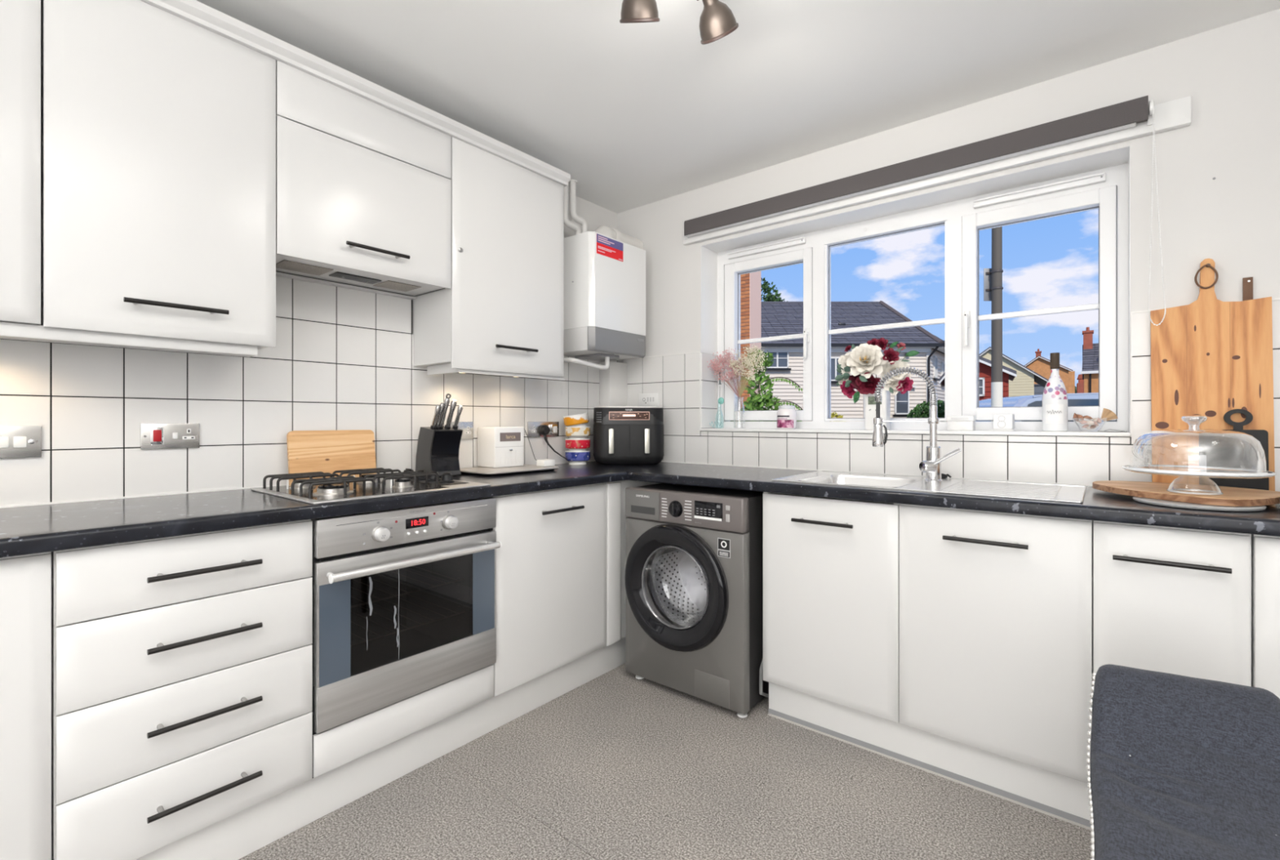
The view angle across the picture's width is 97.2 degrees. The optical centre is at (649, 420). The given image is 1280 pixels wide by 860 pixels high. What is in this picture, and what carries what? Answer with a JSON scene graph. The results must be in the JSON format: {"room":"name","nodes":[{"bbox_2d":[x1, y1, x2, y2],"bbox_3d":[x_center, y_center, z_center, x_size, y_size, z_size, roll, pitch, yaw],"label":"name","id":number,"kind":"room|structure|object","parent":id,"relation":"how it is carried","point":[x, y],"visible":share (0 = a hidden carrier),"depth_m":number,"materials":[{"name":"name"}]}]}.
{"room":"kitchen","nodes":[
{"label":"kitchen","id":0,"kind":"room"},
{"bbox_2d":[0,192,617,507],"bbox_3d":[-1.686,-0.056,1.769,0.304,2.389,5.000,0,0,39],"label":"wall","id":1,"kind":"structure","parent":0,"point":[342,358],"depth_m":1.95,"materials":[{"name":"white tile"}]},
{"bbox_2d":[0,0,40,324],"bbox_3d":[-1.759,-0.671,1.198,0.301,0.879,0.616,0,0,39],"label":"upper cabinet","id":2,"kind":"object","parent":1,"relation":"attached to","point":[20,20],"visible":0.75,"depth_m":1.32,"materials":[{"name":"white"}]},
{"bbox_2d":[0,321,257,356],"bbox_3d":[-1.675,-0.215,1.161,0.071,0.034,1.466,0,0,39],"label":"rail","id":3,"kind":"object","parent":2,"relation":"attached to","point":[11,331],"visible":1,"depth_m":1.47,"materials":[{"name":"white"}]},
{"bbox_2d":[0,425,41,457],"bbox_3d":[-1.711,0.056,1.488,0.015,0.086,0.146,0,0,39],"label":"switch plate","id":4,"kind":"object","parent":1,"relation":"attached to","point":[15,441],"visible":1,"depth_m":1.51,"materials":[{"name":"silver metal"}]},
{"bbox_2d":[40,0,275,349],"bbox_3d":[-1.396,-0.669,1.619,0.339,0.884,0.488,0,0,39],"label":"upper cabinet","id":5,"kind":"object","parent":1,"relation":"attached to","point":[158,126],"visible":0.88,"depth_m":1.50,"materials":[{"name":"white"}]},
{"bbox_2d":[140,422,199,448],"bbox_3d":[-1.494,0.046,1.760,0.014,0.079,0.143,0,0,39],"label":"switch","id":6,"kind":"object","parent":1,"relation":"attached to","point":[153,435],"visible":1,"depth_m":1.75,"materials":[{"name":"silver metal"}]},
{"bbox_2d":[182,428,195,439],"bbox_3d":[-1.465,0.042,1.793,0.001,0.033,0.032,0,0,39],"label":"outlet","id":7,"kind":"object","parent":6,"relation":"attached to","point":[188,433],"depth_m":1.79,"materials":[{"name":"white plastic"}]},
{"bbox_2d":[275,60,451,288],"bbox_3d":[-1.055,-0.814,2.044,0.339,0.595,0.595,0,0,39],"label":"upper cabinet","id":8,"kind":"object","parent":1,"relation":"attached to","point":[363,184],"visible":0.89,"depth_m":1.92,"materials":[{"name":"white"}]},
{"bbox_2d":[275,253,446,299],"bbox_3d":[-1.077,-0.519,2.063,0.280,0.017,0.589,0,0,39],"label":"extractor hood","id":9,"kind":"object","parent":8,"relation":"attached to","point":[289,267],"visible":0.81,"depth_m":2.05,"materials":[{"name":"white metal"}]},
{"bbox_2d":[450,421,473,439],"bbox_3d":[-0.856,0.043,2.557,0.010,0.080,0.128,0,0,39],"label":"wall socket","id":10,"kind":"object","parent":1,"relation":"attached to","point":[467,427],"visible":0.44,"depth_m":2.58,"materials":[{"name":"silver metal"}]},
{"bbox_2d":[413,137,564,380],"bbox_3d":[-0.678,-0.652,2.514,0.339,0.917,0.600,0,0,39],"label":"upper cabinet","id":11,"kind":"object","parent":1,"relation":"attached to","point":[503,309],"depth_m":2.37,"materials":[{"name":"white"}]},
{"bbox_2d":[140,0,570,186],"bbox_3d":[-1.491,-1.136,1.298,0.056,0.050,3.510,0,0,39],"label":"crown molding","id":12,"kind":"structure","parent":11,"relation":"attached to","point":[199,14],"depth_m":1.86,"materials":[{"name":"white"}]},
{"bbox_2d":[527,421,559,437],"bbox_3d":[-0.556,0.043,2.919,0.026,0.078,0.207,0,0,39],"label":"wall socket","id":13,"kind":"object","parent":1,"relation":"attached to","point":[533,427],"visible":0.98,"depth_m":2.90,"materials":[{"name":"silver metal"}]},
{"bbox_2d":[538,424,567,459],"bbox_3d":[-0.496,0.108,2.885,0.148,0.177,0.056,0,0,31],"label":"plug","id":14,"kind":"object","parent":13,"relation":"attached to","point":[544,429],"visible":1,"depth_m":2.90,"materials":[{"name":"black plastic"}]},
{"bbox_2d":[564,231,645,360],"bbox_3d":[-0.272,-0.639,3.041,0.313,0.601,0.436,0,0,39],"label":"boiler","id":15,"kind":"object","parent":1,"relation":"attached to","point":[605,276],"visible":0.96,"depth_m":2.88,"materials":[{"name":"white metal"}]},
{"bbox_2d":[564,356,609,369],"bbox_3d":[-0.368,-0.310,2.942,0.194,0.084,0.275,0,0,39],"label":"pipe","id":16,"kind":"object","parent":15,"relation":"attached to","point":[573,360],"visible":0.75,"depth_m":2.87,"materials":[{"name":"white"}]},
{"bbox_2d":[594,225,643,249],"bbox_3d":[-0.186,-1.005,3.154,0.124,0.128,0.370,0,0,39],"label":"flue","id":17,"kind":"object","parent":15,"relation":"on","point":[615,233],"visible":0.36,"depth_m":3.10,"materials":[{"name":"white plastic"}]},
{"bbox_2d":[599,361,626,406],"bbox_3d":[-0.210,-0.056,3.305,0.080,0.571,0.156,0,0,39],"label":"trim","id":18,"kind":"structure","parent":1,"relation":"attached to","point":[612,380],"depth_m":3.26,"materials":[{"name":"white paint"}]},
{"bbox_2d":[237,662,1095,859],"bbox_3d":[-0.244,1.169,0.612,3.400,0.060,4.400,0,0,39],"label":"floor","id":19,"kind":"structure","parent":0,"point":[620,765],"depth_m":1.68,"materials":[{"name":"carpet"}]},
{"bbox_2d":[0,551,51,859],"bbox_3d":[-1.635,0.633,1.105,0.610,0.728,0.597,0,0,39],"label":"base cabinet","id":20,"kind":"object","parent":19,"relation":"on","point":[25,580],"visible":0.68,"depth_m":1.14,"materials":[{"name":"white laminate"}]},
{"bbox_2d":[50,519,312,859],"bbox_3d":[-1.291,0.633,1.533,0.610,0.728,0.495,0,0,39],"label":"drawer unit","id":21,"kind":"object","parent":19,"relation":"on","point":[182,665],"visible":0.94,"depth_m":1.33,"materials":[{"name":"white laminate"}]},
{"bbox_2d":[311,496,493,777],"bbox_3d":[-0.955,0.633,1.968,0.554,0.728,0.598,0,0,39],"label":"housing","id":22,"kind":"object","parent":19,"relation":"on","point":[335,746],"visible":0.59,"depth_m":1.73,"materials":[{"name":"white laminate"}]},
{"bbox_2d":[313,497,502,733],"bbox_3d":[-0.927,0.569,1.947,0.604,0.596,0.593,0,0,39],"label":"oven","id":23,"kind":"object","parent":22,"relation":"in","point":[405,598],"visible":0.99,"depth_m":1.74,"materials":[{"name":"silver metal"}]},
{"bbox_2d":[493,482,606,696],"bbox_3d":[-0.574,0.633,2.427,0.610,0.728,0.589,0,0,39],"label":"base cabinet","id":24,"kind":"object","parent":19,"relation":"on","point":[551,559],"visible":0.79,"depth_m":2.23,"materials":[{"name":"white"}]},
{"bbox_2d":[604,480,662,645],"bbox_3d":[0.018,0.633,2.764,0.034,0.728,0.674,0,0,39],"label":"cabinet filler","id":25,"kind":"object","parent":24,"relation":"attached to","point":[615,491],"visible":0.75,"depth_m":2.53,"materials":[{"name":"white"}]},
{"bbox_2d":[624,482,768,717],"bbox_3d":[0.307,0.716,2.519,0.618,0.846,0.615,0,0,39],"label":"washing machine","id":26,"kind":"object","parent":19,"relation":"on","point":[693,574],"visible":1,"depth_m":2.26,"materials":[{"name":"grey metal"}]},
{"bbox_2d":[662,546,708,625],"bbox_3d":[0.135,0.684,2.368,0.328,0.328,0.114,0,0,39],"label":"drum","id":27,"kind":"object","parent":26,"relation":"on","point":[666,613],"depth_m":2.27,"materials":[{"name":"silver metal"}]},
{"bbox_2d":[762,491,900,722],"bbox_3d":[0.788,0.633,2.211,0.494,0.728,0.609,0,0,39],"label":"base cabinet","id":28,"kind":"object","parent":19,"relation":"on","point":[831,566],"visible":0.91,"depth_m":1.99,"materials":[{"name":"white"}]},
{"bbox_2d":[767,681,1091,829],"bbox_3d":[1.301,1.068,1.530,2.138,0.142,0.029,0,0,39],"label":"toe kick","id":29,"kind":"structure","parent":19,"relation":"on","point":[1064,797],"depth_m":1.81,"materials":[{"name":"white laminate"}]},
{"bbox_2d":[899,503,1093,782],"bbox_3d":[1.177,0.633,1.899,0.499,0.728,0.609,0,0,39],"label":"base cabinet","id":30,"kind":"object","parent":19,"relation":"on","point":[996,608],"visible":0.85,"depth_m":1.67,"materials":[{"name":"white laminate"}]},
{"bbox_2d":[1093,520,1251,693],"bbox_3d":[1.491,0.633,1.647,0.300,0.728,0.609,0,0,39],"label":"base cabinet","id":31,"kind":"object","parent":19,"relation":"on","point":[1166,599],"visible":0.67,"depth_m":1.43,"materials":[{"name":"white"}]},
{"bbox_2d":[1086,663,1279,859],"bbox_3d":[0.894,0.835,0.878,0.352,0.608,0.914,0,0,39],"label":"upholstered chair","id":32,"kind":"object","parent":19,"relation":"on","point":[1183,767],"visible":1,"depth_m":1.02,"materials":[{"name":"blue fabric"}]},
{"bbox_2d":[1251,533,1279,697],"bbox_3d":[1.946,0.633,1.306,0.830,0.728,0.571,0,0,39],"label":"base cabinet","id":33,"kind":"object","parent":19,"relation":"on","point":[1265,549],"visible":0.23,"depth_m":1.34,"materials":[{"name":"white"}]},
{"bbox_2d":[553,461,1279,536],"bbox_3d":[0.946,0.249,2.095,3.398,0.038,0.594,0,0,39],"label":"countertop","id":34,"kind":"structure","parent":33,"relation":"on","point":[1097,504],"depth_m":1.73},
{"bbox_2d":[564,449,590,464],"bbox_3d":[-0.379,0.193,2.977,0.134,0.072,0.134,0,0,39],"label":"bowl","id":35,"kind":"object","parent":34,"relation":"on","point":[573,457],"visible":0.94,"depth_m":2.92,"materials":[{"name":"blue ceramic"}]},
{"bbox_2d":[564,438,590,451],"bbox_3d":[-0.379,0.129,2.977,0.134,0.072,0.134,0,0,39],"label":"bowl","id":36,"kind":"object","parent":35,"relation":"on","point":[573,445],"visible":0.81,"depth_m":2.92,"materials":[{"name":"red ceramic"}]},
{"bbox_2d":[564,426,590,439],"bbox_3d":[-0.379,0.066,2.977,0.134,0.072,0.134,0,0,39],"label":"bowl","id":37,"kind":"object","parent":36,"relation":"on","point":[572,433],"visible":0.92,"depth_m":2.92,"materials":[{"name":"white ceramic"}]},
{"bbox_2d":[563,413,589,426],"bbox_3d":[-0.388,0.001,2.974,0.136,0.089,0.136,0,0,39],"label":"bowl","id":38,"kind":"object","parent":37,"relation":"on","point":[578,420],"visible":0.82,"depth_m":2.92,"materials":[{"name":"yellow ceramic"}]},
{"bbox_2d":[593,405,663,464],"bbox_3d":[-0.115,0.076,3.052,0.377,0.306,0.288,0,0,-6],"label":"air fryer","id":39,"kind":"object","parent":34,"relation":"on","point":[623,435],"visible":1,"depth_m":2.94,"materials":[{"name":"black plastic"}]},
{"bbox_2d":[871,366,961,484],"bbox_3d":[0.976,0.013,2.068,0.295,0.426,0.092,0,0,29],"label":"tap","id":40,"kind":"object","parent":34,"relation":"on","point":[931,465],"visible":1,"depth_m":2.05,"materials":[{"name":"silver metal"}]},
{"bbox_2d":[770,470,1086,504],"bbox_3d":[0.993,0.303,2.062,0.949,0.158,0.500,0,0,39],"label":"sink","id":41,"kind":"object","parent":34,"relation":"in","point":[995,488],"visible":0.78,"depth_m":1.98,"materials":[{"name":"metal"}]},
{"bbox_2d":[941,473,951,478],"bbox_3d":[1.160,0.218,2.226,0.060,0.022,0.028,0,0,39],"label":"plug","id":42,"kind":"object","parent":41,"relation":"on","point":[943,475],"visible":0.52,"depth_m":2.21,"materials":[{"name":"black"}]},
{"bbox_2d":[1132,496,1266,511],"bbox_3d":[1.504,0.224,1.552,0.264,0.011,0.264,0,0,39],"label":"turntable","id":43,"kind":"object","parent":34,"relation":"on","point":[1144,500],"visible":0.63,"depth_m":1.47,"materials":[{"name":"grey"}]},
{"bbox_2d":[1092,480,1279,506],"bbox_3d":[1.572,0.208,1.678,0.371,0.018,0.432,0,0,-20],"label":"wooden board","id":44,"kind":"object","parent":43,"relation":"on","point":[1231,495],"visible":0.95,"depth_m":1.58,"materials":[{"name":"brown wood"}]},
{"bbox_2d":[1122,414,1276,494],"bbox_3d":[1.516,0.091,1.569,0.307,0.215,0.307,0,0,39],"label":"cake stand","id":45,"kind":"object","parent":44,"relation":"on","point":[1207,472],"visible":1,"depth_m":1.54,"materials":[{"name":"clear glass"}]},
{"bbox_2d":[1150,257,1275,490],"bbox_3d":[1.770,-0.143,1.783,0.276,0.745,0.050,0,0,39],"label":"paddle board","id":46,"kind":"object","parent":34,"relation":"on","point":[1211,357],"visible":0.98,"depth_m":1.78,"materials":[{"name":"brown wood"}]},
{"bbox_2d":[1199,408,1269,489],"bbox_3d":[1.785,0.096,1.724,0.148,0.266,0.024,0,0,39],"label":"board","id":47,"kind":"object","parent":34,"relation":"on","point":[1215,450],"visible":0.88,"depth_m":1.72,"materials":[{"name":"black"}]},
{"bbox_2d":[1242,276,1253,301],"bbox_3d":[1.836,-0.107,1.758,0.110,0.674,0.006,0,0,39],"label":"board","id":48,"kind":"object","parent":34,"relation":"on","point":[1247,282],"visible":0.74,"depth_m":1.74,"materials":[{"name":"brown wood"}]},
{"bbox_3d":[-2.203,0.633,0.397,0.610,0.728,1.211,0,0,39],"label":"base cabinet","id":49,"kind":"object","parent":19,"relation":"on","visible":0},
{"bbox_2d":[0,466,627,557],"bbox_3d":[-1.492,0.249,1.296,0.598,0.038,3.705,0,0,39],"label":"countertop","id":50,"kind":"structure","parent":49,"relation":"on","point":[40,528],"depth_m":1.49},
{"bbox_2d":[286,429,376,484],"bbox_3d":[-1.175,0.132,2.100,0.038,0.195,0.301,0,0,39],"label":"board","id":51,"kind":"object","parent":50,"relation":"on","point":[308,451],"visible":0.89,"depth_m":2.08,"materials":[{"name":"beige wood"}]},
{"bbox_2d":[250,467,491,504],"bbox_3d":[-0.942,0.204,1.935,0.513,0.052,0.580,0,0,39],"label":"gas hob","id":52,"kind":"object","parent":50,"relation":"in","point":[322,490],"visible":1,"depth_m":1.83,"materials":[{"name":"metal"}]},
{"bbox_2d":[415,426,462,476],"bbox_3d":[-0.881,0.127,2.361,0.148,0.205,0.132,0,0,39],"label":"knife block","id":53,"kind":"object","parent":50,"relation":"on","point":[437,450],"visible":0.81,"depth_m":2.32,"materials":[{"name":"grey plastic"}]},
{"bbox_2d":[430,404,440,429],"bbox_3d":[-0.864,-0.015,2.276,0.059,0.102,0.022,0,0,39],"label":"knife","id":54,"kind":"object","parent":53,"relation":"in","point":[437,407],"visible":1,"depth_m":2.27,"materials":[{"name":"black plastic"}]},
{"bbox_2d":[435,402,444,429],"bbox_3d":[-0.855,-0.019,2.292,0.062,0.109,0.022,0,0,39],"label":"knife","id":55,"kind":"object","parent":53,"relation":"in","point":[442,404],"visible":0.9,"depth_m":2.28,"materials":[{"name":"silver metal"}]},
{"bbox_2d":[439,393,451,429],"bbox_3d":[-0.841,-0.038,2.306,0.077,0.147,0.023,0,0,39],"label":"knife","id":56,"kind":"object","parent":53,"relation":"in","point":[446,401],"visible":0.98,"depth_m":2.30,"materials":[{"name":"silver metal"}]},
{"bbox_2d":[444,399,457,429],"bbox_3d":[-0.822,-0.026,2.328,0.072,0.125,0.025,0,0,39],"label":"knife","id":57,"kind":"object","parent":53,"relation":"on","point":[453,403],"visible":1,"depth_m":2.32,"materials":[{"name":"silver metal"}]},
{"bbox_2d":[452,404,462,429],"bbox_3d":[-0.801,-0.015,2.354,0.059,0.102,0.022,0,0,39],"label":"knife","id":58,"kind":"object","parent":53,"relation":"on","point":[460,408],"visible":1,"depth_m":2.35,"materials":[{"name":"silver metal"}]},
{"bbox_2d":[459,463,559,475],"bbox_3d":[-0.648,0.221,2.565,0.295,0.018,0.410,0,0,39],"label":"tray","id":59,"kind":"object","parent":50,"relation":"on","point":[526,468],"visible":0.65,"depth_m":2.48,"materials":[{"name":"white plastic"}]},
{"bbox_2d":[477,426,524,467],"bbox_3d":[-0.693,0.119,2.635,0.144,0.184,0.165,0,0,39],"label":"machine","id":60,"kind":"object","parent":59,"relation":"on","point":[498,446],"visible":1,"depth_m":2.58,"materials":[{"name":"white plastic"}]},
{"bbox_2d":[524,428,555,466],"bbox_3d":[-0.548,0.125,2.701,0.213,0.174,0.067,0,0,39],"label":"base","id":61,"kind":"object","parent":59,"relation":"on","point":[543,462],"visible":1,"depth_m":2.63,"materials":[{"name":"white plastic"}]},
{"bbox_2d":[134,635,626,859],"bbox_3d":[-1.169,1.068,1.354,0.019,0.142,4.200,0,0,39],"label":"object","id":62,"kind":"structure","parent":49,"relation":"attached to","point":[233,837],"depth_m":1.73,"materials":[{"name":"white laminate"}]},
{"bbox_2d":[195,0,1279,213],"bbox_3d":[-0.245,-1.331,0.612,4.000,0.161,5.000,0,0,39],"label":"ceiling","id":63,"kind":"structure","parent":0,"point":[637,114],"depth_m":1.97,"materials":[{"name":"white paint"}]},
{"bbox_2d":[564,184,581,235],"bbox_3d":[-0.406,-1.095,2.926,0.048,0.309,0.136,0,0,39],"label":"pipe","id":64,"kind":"object","parent":63,"relation":"attached to","point":[567,223],"visible":0.62,"depth_m":2.89,"materials":[{"name":"white plastic"}]},
{"bbox_2d":[568,179,587,233],"bbox_3d":[-0.375,-1.095,2.966,0.048,0.309,0.126,0,0,39],"label":"pipe","id":65,"kind":"object","parent":63,"relation":"attached to","point":[572,183],"visible":0.88,"depth_m":2.93,"materials":[{"name":"white plastic"}]},
{"bbox_2d":[619,0,659,23],"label":"ceiling spotlight","id":66,"kind":"object","parent":63,"relation":"attached to","point":[632,11],"depth_m":1.49,"materials":[{"name":"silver metal"}]},
{"bbox_2d":[696,0,738,44],"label":"ceiling spotlight","id":67,"kind":"object","parent":63,"relation":"attached to","point":[717,21],"depth_m":1.52,"materials":[{"name":"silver metal"}]},
{"bbox_2d":[617,8,1279,491],"bbox_3d":[1.223,-0.056,2.445,3.406,2.389,0.304,0,0,39],"label":"wall","id":68,"kind":"structure","parent":0,"point":[1230,73],"depth_m":2.00,"materials":[{"name":"white paint"}]},
{"bbox_2d":[639,392,658,406],"bbox_3d":[-0.004,-0.121,3.233,0.143,0.076,0.011,0,0,39],"label":"electrical socket","id":69,"kind":"object","parent":68,"relation":"attached to","point":[651,399],"visible":1,"depth_m":3.23,"materials":[{"name":"white plastic"}]},
{"bbox_2d":[699,427,1130,436],"bbox_3d":[1.011,0.046,2.538,1.753,0.014,0.195,0,0,39],"label":"trim","id":70,"kind":"structure","parent":68,"relation":"attached to","point":[745,429],"depth_m":2.27,"materials":[{"name":"white"}]},
{"bbox_2d":[709,421,723,427],"bbox_3d":[0.355,0.019,3.003,0.084,0.034,0.003,0,0,39],"label":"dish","id":71,"kind":"object","parent":70,"relation":"on","point":[712,421],"visible":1,"depth_m":3.00,"materials":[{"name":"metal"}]},
{"bbox_2d":[715,372,724,427],"bbox_3d":[0.376,-0.111,3.027,0.048,0.300,0.048,0,0,2],"label":"glass bottle","id":72,"kind":"object","parent":70,"relation":"on","point":[721,400],"visible":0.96,"depth_m":3.02,"materials":[{"name":"teal"}]},
{"bbox_2d":[706,342,767,428],"bbox_3d":[0.459,-0.184,2.981,0.328,0.446,0.097,0,0,36],"label":"flower vase","id":73,"kind":"object","parent":70,"relation":"on","point":[734,365],"visible":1,"depth_m":2.97,"materials":[{"name":"clear glass"}]},
{"bbox_2d":[777,405,796,428],"bbox_3d":[0.676,-0.018,2.777,0.094,0.114,0.094,0,0,39],"label":"jar candle","id":74,"kind":"object","parent":70,"relation":"on","point":[786,415],"visible":0.97,"depth_m":2.74,"materials":[{"name":"white glass"}]},
{"bbox_2d":[834,337,919,429],"bbox_3d":[0.995,-0.166,2.494,0.362,0.409,0.168,0,0,39],"label":"flower vase","id":75,"kind":"object","parent":70,"relation":"on","point":[865,359],"visible":0.92,"depth_m":2.48,"materials":[{"name":"white ceramic"}]},
{"bbox_2d":[946,415,976,430],"bbox_3d":[1.272,0.009,2.298,0.096,0.060,0.067,0,0,39],"label":"trinket box","id":76,"kind":"object","parent":70,"relation":"on","point":[954,422],"visible":0.98,"depth_m":2.27,"materials":[{"name":"white ceramic"}]},
{"bbox_2d":[991,413,1015,431],"bbox_3d":[1.391,0.006,2.211,0.072,0.066,0.072,0,0,39],"label":"candle holder","id":77,"kind":"object","parent":70,"relation":"on","point":[1002,422],"visible":1,"depth_m":2.19,"materials":[{"name":"white ceramic"}]},
{"bbox_2d":[1042,352,1067,431],"bbox_3d":[1.512,-0.108,2.102,0.078,0.293,0.080,0,0,39],"label":"bottle","id":78,"kind":"object","parent":70,"relation":"on","point":[1055,397],"visible":1,"depth_m":2.08,"materials":[{"name":"white"}]},
{"bbox_2d":[1072,417,1107,431],"bbox_3d":[1.598,0.014,2.044,0.104,0.050,0.104,0,0,39],"label":"shell dish","id":79,"kind":"object","parent":70,"relation":"on","point":[1073,419],"visible":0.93,"depth_m":2.02,"materials":[{"name":"clear glass"}]},
{"bbox_2d":[1072,412,1079,421],"bbox_3d":[1.566,-0.014,2.069,0.019,0.032,0.019,0,0,39],"label":"shell","id":80,"kind":"object","parent":79,"relation":"in","point":[1075,416],"visible":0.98,"depth_m":2.06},
{"bbox_2d":[1076,413,1084,419],"bbox_3d":[1.570,-0.015,2.053,0.018,0.022,0.018,0,0,-2],"label":"shell","id":81,"kind":"object","parent":79,"relation":"in","point":[1079,416],"visible":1,"depth_m":2.05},
{"bbox_2d":[1078,419,1087,423],"bbox_3d":[1.569,0.004,2.041,0.026,0.015,0.015,0,0,39],"label":"shell","id":82,"kind":"object","parent":79,"relation":"in","point":[1082,421],"visible":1,"depth_m":2.04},
{"bbox_2d":[1085,420,1094,425],"bbox_3d":[1.585,0.006,2.029,0.028,0.018,0.018,0,0,39],"label":"shell","id":83,"kind":"object","parent":79,"relation":"in","point":[1089,422],"visible":1,"depth_m":2.02,"materials":[{"name":"white"}]},
{"bbox_2d":[1100,408,1117,421],"bbox_3d":[1.633,-0.022,2.001,0.048,0.048,0.015,0,0,39],"label":"shell","id":84,"kind":"object","parent":79,"relation":"in","point":[1107,413],"visible":1,"depth_m":2.00,"materials":[{"name":"brown"}]},
{"bbox_2d":[1097,429,1127,431],"bbox_3d":[1.612,0.034,1.962,0.080,0.010,0.011,0,0,39],"label":"twig","id":85,"kind":"object","parent":70,"relation":"on","point":[1107,429],"visible":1,"depth_m":1.96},
{"bbox_2d":[701,145,1130,432],"bbox_3d":[1.011,-0.451,2.538,1.753,0.980,0.163,0,0,39],"label":"window reveal","id":86,"kind":"structure","parent":68,"relation":"attached to","point":[1120,156],"depth_m":2.46,"materials":[{"name":"white paint"}]},
{"bbox_2d":[717,163,1128,431],"bbox_3d":[1.068,-0.451,2.608,1.753,0.980,0.124,0,0,39],"label":"window","id":87,"kind":"structure","parent":68,"relation":"in","point":[1105,189],"depth_m":2.40,"materials":[{"name":"white plastic"}]},
{"bbox_2d":[726,236,805,259],"bbox_3d":[0.602,-0.902,2.950,0.443,0.030,0.034,0,0,39],"label":"vent","id":88,"kind":"object","parent":87,"relation":"attached to","point":[792,243],"depth_m":2.94,"materials":[{"name":"white plastic"}]},
{"bbox_2d":[683,95,1191,325],"bbox_3d":[0.954,-0.688,2.427,2.000,0.761,0.080,0,0,39],"label":"roller blind","id":89,"kind":"object","parent":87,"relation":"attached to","point":[1138,117],"visible":1,"depth_m":2.18,"materials":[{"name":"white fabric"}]},
{"bbox_2d":[973,172,1106,208],"bbox_3d":[1.517,-0.902,2.215,0.429,0.030,0.034,0,0,39],"label":"vent","id":90,"kind":"object","parent":87,"relation":"attached to","point":[1092,180],"depth_m":2.20,"materials":[{"name":"white plastic"}]},
{"label":"outside","id":91,"kind":"structure","parent":0,"visible":0},
{"bbox_3d":[5.000,1.439,74.200,183.759,0.200,184.005,0,0,39],"label":"ground","id":92,"kind":"structure","parent":91,"visible":0},
{"bbox_2d":[740,271,760,410],"bbox_3d":[0.564,-1.561,13.564,4.445,5.800,0.488,0,0,39],"label":"brick wing","id":93,"kind":"object","parent":92,"relation":"on","point":[750,283],"visible":0.11,"depth_m":12.09,"materials":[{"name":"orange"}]},
{"bbox_2d":[730,349,803,421],"bbox_3d":[1.199,0.269,6.297,0.975,2.140,0.958,0,0,-12],"label":"shrub","id":94,"kind":"object","parent":92,"relation":"on","point":[756,402],"visible":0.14,"depth_m":6.13,"materials":[{"name":"green plant"}]},
{"bbox_2d":[760,277,784,301],"bbox_3d":[5.769,-4.043,34.721,6.032,10.778,5.105,0,0,39],"label":"tree","id":95,"kind":"object","parent":92,"relation":"on","point":[768,297],"visible":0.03,"depth_m":33.17,"materials":[{"name":"green plant"}]},
{"bbox_2d":[831,411,843,417],"bbox_3d":[5.559,0.528,16.488,0.934,1.622,0.910,0,0,39],"label":"shrub","id":96,"kind":"object","parent":92,"relation":"on","point":[836,415],"visible":0.05,"depth_m":16.39,"materials":[{"name":"yellow plant"}]},
{"bbox_2d":[760,300,944,421],"bbox_3d":[8.900,-2.123,28.780,17.800,6.924,14.440,0,0,0],"label":"house","id":97,"kind":"structure","parent":92,"relation":"on","point":[777,317],"depth_m":22.03,"materials":[{"name":"beige"}]},
{"bbox_2d":[906,399,944,417],"bbox_3d":[10.444,0.305,20.457,2.279,2.193,2.115,0,0,28],"label":"round bush","id":98,"kind":"object","parent":92,"relation":"on","point":[924,411],"visible":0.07,"depth_m":20.25,"materials":[{"name":"green plant"}]},
{"bbox_2d":[938,355,1016,399],"bbox_3d":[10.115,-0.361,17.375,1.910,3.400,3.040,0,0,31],"label":"house","id":99,"kind":"structure","parent":92,"relation":"on","point":[984,364],"depth_m":16.11,"materials":[{"name":"red"}]},
{"bbox_2d":[983,226,1003,421],"bbox_3d":[4.300,-1.861,7.009,0.200,6.400,0.151,0,0,0],"label":"lamp post","id":100,"kind":"object","parent":92,"relation":"on","point":[993,277],"visible":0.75,"depth_m":6.96,"materials":[{"name":"grey metal"}]},
{"bbox_2d":[978,346,1048,396],"bbox_3d":[24.976,-1.836,41.002,6.400,6.350,7.440,0,0,33],"label":"house","id":101,"kind":"structure","parent":92,"relation":"on","point":[1023,384],"depth_m":37.22,"materials":[{"name":"beige"}]},
{"bbox_2d":[1034,383,1044,395],"bbox_3d":[32.273,-0.846,47.184,2.500,4.370,2.600,0,0,34],"label":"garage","id":102,"kind":"structure","parent":92,"relation":"on","point":[1038,389],"depth_m":46.03,"materials":[{"name":"grey"}]},
{"bbox_2d":[975,392,1116,421],"bbox_3d":[7.800,0.439,9.740,4.500,1.796,1.920,0,0,0],"label":"parked car","id":103,"kind":"object","parent":92,"relation":"on","point":[1077,398],"visible":0.06,"depth_m":9.11,"materials":[{"name":"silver metal"}]},
{"bbox_2d":[1024,348,1073,393],"bbox_3d":[37.752,-2.686,54.151,4.500,8.050,6.440,0,0,35],"label":"brick house","id":104,"kind":"structure","parent":92,"relation":"on","point":[1040,365],"depth_m":51.58,"materials":[{"name":"brown brick"}]},
{"bbox_2d":[1068,370,1084,393],"bbox_3d":[35.331,-1.311,44.831,3.170,5.300,2.149,0,0,39],"label":"wall","id":105,"kind":"structure","parent":92,"relation":"on","point":[1080,385],"depth_m":44.80,"materials":[{"name":"brick"}]},
{"bbox_2d":[1080,326,1098,392],"bbox_3d":[24.921,-1.561,25.891,8.117,5.800,6.495,0,0,39],"label":"house","id":106,"kind":"structure","parent":92,"relation":"on","point":[1090,370],"depth_m":26.00,"materials":[{"name":"brick"}]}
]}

